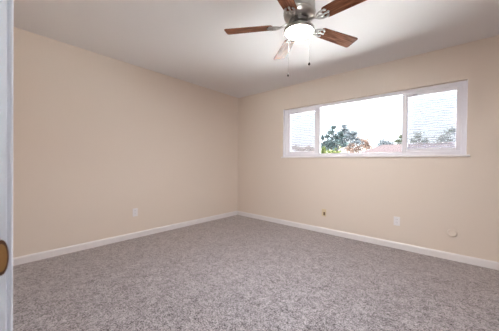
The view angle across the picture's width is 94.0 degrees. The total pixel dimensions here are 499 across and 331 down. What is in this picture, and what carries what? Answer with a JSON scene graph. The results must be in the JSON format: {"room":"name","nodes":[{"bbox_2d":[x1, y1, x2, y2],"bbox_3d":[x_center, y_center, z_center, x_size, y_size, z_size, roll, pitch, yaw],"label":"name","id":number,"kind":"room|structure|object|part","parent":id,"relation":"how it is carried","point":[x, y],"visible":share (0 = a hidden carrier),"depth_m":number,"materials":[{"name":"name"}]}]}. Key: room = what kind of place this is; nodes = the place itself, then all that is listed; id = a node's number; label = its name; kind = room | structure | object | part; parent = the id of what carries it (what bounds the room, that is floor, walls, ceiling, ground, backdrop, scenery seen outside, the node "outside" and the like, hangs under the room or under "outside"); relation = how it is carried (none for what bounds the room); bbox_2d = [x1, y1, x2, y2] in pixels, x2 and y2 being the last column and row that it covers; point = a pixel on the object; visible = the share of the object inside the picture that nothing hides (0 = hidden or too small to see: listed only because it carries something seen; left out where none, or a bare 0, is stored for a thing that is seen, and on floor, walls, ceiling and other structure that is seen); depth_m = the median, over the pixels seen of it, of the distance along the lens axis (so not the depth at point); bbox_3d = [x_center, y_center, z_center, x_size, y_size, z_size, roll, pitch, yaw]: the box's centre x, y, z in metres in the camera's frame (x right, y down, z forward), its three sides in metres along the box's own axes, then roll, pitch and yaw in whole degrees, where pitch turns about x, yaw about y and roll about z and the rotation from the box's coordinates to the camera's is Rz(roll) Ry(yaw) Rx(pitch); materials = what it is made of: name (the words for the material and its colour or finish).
{"room":"empty bedroom","nodes":[
{"label":"empty bedroom","id":0,"kind":"room"},
{"bbox_2d":[13,27,238,257],"bbox_3d":[-1.438,-0.192,3.617,0.150,2.440,3.769,1,1,41],"label":"wall","id":1,"kind":"structure","parent":0,"point":[98,138],"depth_m":3.01,"materials":[{"name":"beige paint"}]},
{"bbox_2d":[13,211,236,265],"bbox_3d":[-1.399,0.989,3.563,0.013,0.081,3.499,1,1,41],"label":"baseboard","id":2,"kind":"structure","parent":1,"relation":"attached to","point":[19,260],"depth_m":3.02,"materials":[{"name":"white paint"}]},
{"bbox_2d":[133,208,137,216],"bbox_3d":[-1.622,0.665,3.303,0.008,0.114,0.070,1,1,41],"label":"wall outlet","id":3,"kind":"object","parent":1,"relation":"attached to","point":[135,210],"visible":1,"depth_m":3.30,"materials":[{"name":"white plastic"}]},
{"bbox_2d":[13,215,498,330],"bbox_3d":[-0.042,1.125,1.424,5.170,0.120,5.249,1,1,41],"label":"floor","id":4,"kind":"structure","parent":0,"point":[236,272],"depth_m":2.05,"materials":[{"name":"carpet"}]},
{"bbox_2d":[13,0,498,97],"bbox_3d":[0.004,-1.475,1.419,5.170,0.200,5.299,1,1,41],"label":"ceiling","id":5,"kind":"structure","parent":0,"point":[185,40],"depth_m":2.43,"materials":[{"name":"white paint"}]},
{"bbox_2d":[224,0,366,76],"bbox_3d":[0.416,-1.031,1.856,1.171,0.686,1.195,1,1,41],"label":"ceiling fan","id":6,"kind":"object","parent":5,"relation":"hanging from","point":[298,15],"visible":1,"depth_m":1.83,"materials":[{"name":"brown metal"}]},
{"bbox_3d":[-0.002,-1.140,1.957,0.410,0.006,0.132,1,13,10],"label":"blade","id":7,"kind":"part","parent":6,"relation":"part of","materials":[{"name":"brown wood"}]},
{"bbox_3d":[0.346,-1.139,2.291,0.132,0.006,0.410,-12,2,-8],"label":"blade","id":8,"kind":"part","parent":6,"relation":"part of","materials":[{"name":"brown wood"}]},
{"bbox_3d":[0.208,-1.134,1.523,0.132,0.006,0.410,14,7,27],"label":"blade","id":9,"kind":"part","parent":6,"relation":"part of","materials":[{"name":"brown wood"}]},
{"bbox_3d":[0.304,-0.899,1.808,0.012,0.381,0.006,0,1,-39],"label":"pull chain","id":10,"kind":"part","parent":6,"relation":"part of","materials":[{"name":"silver metal"}]},
{"bbox_3d":[0.771,-1.132,2.063,0.410,0.006,0.132,0,-11,-26],"label":"blade","id":11,"kind":"part","parent":6,"relation":"part of","materials":[{"name":"brown wood"}]},
{"bbox_3d":[0.686,-1.129,1.589,0.132,0.006,0.410,17,-11,-43],"label":"blade","id":12,"kind":"part","parent":6,"relation":"part of","materials":[{"name":"brown wood"}]},
{"bbox_2d":[237,35,498,261],"bbox_3d":[1.644,-0.154,3.337,4.870,2.440,0.150,1,1,41],"label":"wall","id":13,"kind":"structure","parent":0,"point":[430,196],"depth_m":3.04,"materials":[{"name":"beige paint"}]},
{"bbox_2d":[237,211,498,269],"bbox_3d":[1.577,1.025,3.287,4.844,0.081,0.013,1,1,41],"label":"baseboard","id":14,"kind":"structure","parent":13,"relation":"attached to","point":[421,250],"depth_m":3.05,"materials":[{"name":"white paint"}]},
{"bbox_2d":[281,80,469,157],"bbox_3d":[1.541,-0.546,3.404,2.454,0.861,0.155,1,1,41],"label":"window","id":15,"kind":"structure","parent":13,"relation":"in","point":[461,87],"depth_m":3.01,"materials":[{"name":"white plastic"}]},
{"bbox_3d":[0.903,-0.572,4.001,0.571,0.752,0.044,1,1,41],"label":"sash frame","id":16,"kind":"part","parent":15,"relation":"part of","materials":[{"name":"white plastic"}]},
{"bbox_3d":[1.514,-0.127,3.381,2.454,0.022,0.085,1,1,41],"label":"sill","id":17,"kind":"part","parent":15,"relation":"part of","materials":[{"name":"white paint"}]},
{"bbox_3d":[2.236,-0.546,2.843,0.534,0.752,0.044,1,1,41],"label":"sash frame","id":18,"kind":"part","parent":15,"relation":"part of","materials":[{"name":"white plastic"}]},
{"bbox_2d":[394,216,399,225],"bbox_3d":[1.903,0.719,3.007,0.070,0.114,0.008,1,1,41],"label":"wall outlet","id":19,"kind":"object","parent":13,"relation":"attached to","point":[396,219],"visible":1,"depth_m":3.00,"materials":[{"name":"white plastic"}]},
{"bbox_2d":[447,229,456,236],"bbox_3d":[2.307,0.771,2.652,0.089,0.089,0.015,1,1,41],"label":"cover","id":20,"kind":"object","parent":13,"relation":"attached to","point":[451,232],"visible":1,"depth_m":2.65,"materials":[{"name":"beige paint"}]},
{"bbox_3d":[-0.739,-0.156,0.594,4.870,2.440,0.120,1,1,41],"label":"wall","id":21,"kind":"structure","parent":0,"visible":0},
{"bbox_2d":[0,0,12,330],"bbox_3d":[-0.097,0.020,0.041,0.928,2.114,0.128,1,1,41],"label":"door","id":22,"kind":"structure","parent":21,"relation":"in","point":[6,6],"depth_m":0.35,"materials":[{"name":"white paint"}]},
{"bbox_3d":[-0.371,0.136,0.337,0.002,0.053,0.032,1,1,41],"label":"strike plate","id":23,"kind":"part","parent":22,"relation":"part of","materials":[{"name":"gold metal"}]},
{"bbox_3d":[-0.058,0.020,0.087,0.928,2.114,0.008,1,1,41],"label":"casing","id":24,"kind":"part","parent":22,"relation":"part of","materials":[{"name":"white paint"}]},
{"label":"outside","id":25,"kind":"structure","parent":0,"visible":0},
{"bbox_3d":[8.824,1.593,25.448,100.000,0.200,130.000,1,1,41],"label":"ground","id":26,"kind":"structure","parent":25,"visible":0},
{"bbox_2d":[291,144,313,151],"bbox_3d":[6.039,-0.415,25.298,3.546,3.861,1.275,1,1,41],"label":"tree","id":27,"kind":"object","parent":26,"relation":"on","point":[294,147],"visible":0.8,"depth_m":25.37,"materials":[{"name":"grey plant"}]},
{"bbox_2d":[321,146,341,152],"bbox_3d":[3.008,0.448,8.740,1.010,2.375,0.849,1,1,14],"label":"shrub","id":28,"kind":"object","parent":26,"relation":"on","point":[323,149],"visible":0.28,"depth_m":8.66,"materials":[{"name":"green plant"}]},
{"bbox_2d":[321,125,348,150],"bbox_3d":[3.629,-0.060,10.129,1.420,3.377,0.756,1,1,41],"label":"tree","id":29,"kind":"object","parent":26,"relation":"on","point":[329,144],"visible":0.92,"depth_m":10.03,"materials":[{"name":"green plant"}]},
{"bbox_2d":[335,124,363,150],"bbox_3d":[5.057,-0.307,12.765,2.189,3.853,0.991,1,1,41],"label":"tree","id":30,"kind":"object","parent":26,"relation":"on","point":[351,135],"visible":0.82,"depth_m":12.41,"materials":[{"name":"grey plant"}]},
{"bbox_2d":[344,137,372,152],"bbox_3d":[10.616,-0.655,22.892,2.956,4.488,1.706,1,1,26],"label":"tree","id":31,"kind":"object","parent":26,"relation":"on","point":[366,145],"visible":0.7,"depth_m":22.63,"materials":[{"name":"brown plant"}]},
{"bbox_2d":[375,137,396,146],"bbox_3d":[14.480,-0.724,24.770,2.303,4.679,1.728,1,1,8],"label":"tree","id":32,"kind":"object","parent":26,"relation":"on","point":[382,142],"visible":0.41,"depth_m":24.74,"materials":[{"name":"grey plant"}]},
{"bbox_2d":[393,135,409,143],"bbox_3d":[14.025,-0.634,21.524,1.323,4.550,1.066,1,1,41],"label":"tree","id":33,"kind":"object","parent":26,"relation":"on","point":[398,141],"visible":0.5,"depth_m":21.62,"materials":[{"name":"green plant"}]},
{"bbox_2d":[361,142,455,152],"bbox_3d":[11.990,0.140,13.428,10.700,3.000,9.000,1,1,41],"label":"house","id":34,"kind":"structure","parent":26,"relation":"on","point":[393,147],"depth_m":14.02,"materials":[{"name":"pink paint"}]},
{"bbox_2d":[409,132,428,143],"bbox_3d":[17.232,-0.981,23.605,2.124,5.276,1.354,1,1,41],"label":"tree","id":35,"kind":"object","parent":26,"relation":"on","point":[413,141],"visible":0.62,"depth_m":23.67,"materials":[{"name":"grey plant"}]},
{"bbox_2d":[432,126,455,142],"bbox_3d":[16.763,-0.828,19.187,2.841,5.042,1.401,1,1,41],"label":"tree","id":36,"kind":"object","parent":26,"relation":"on","point":[452,130],"visible":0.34,"depth_m":19.37,"materials":[{"name":"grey plant"}]}
]}

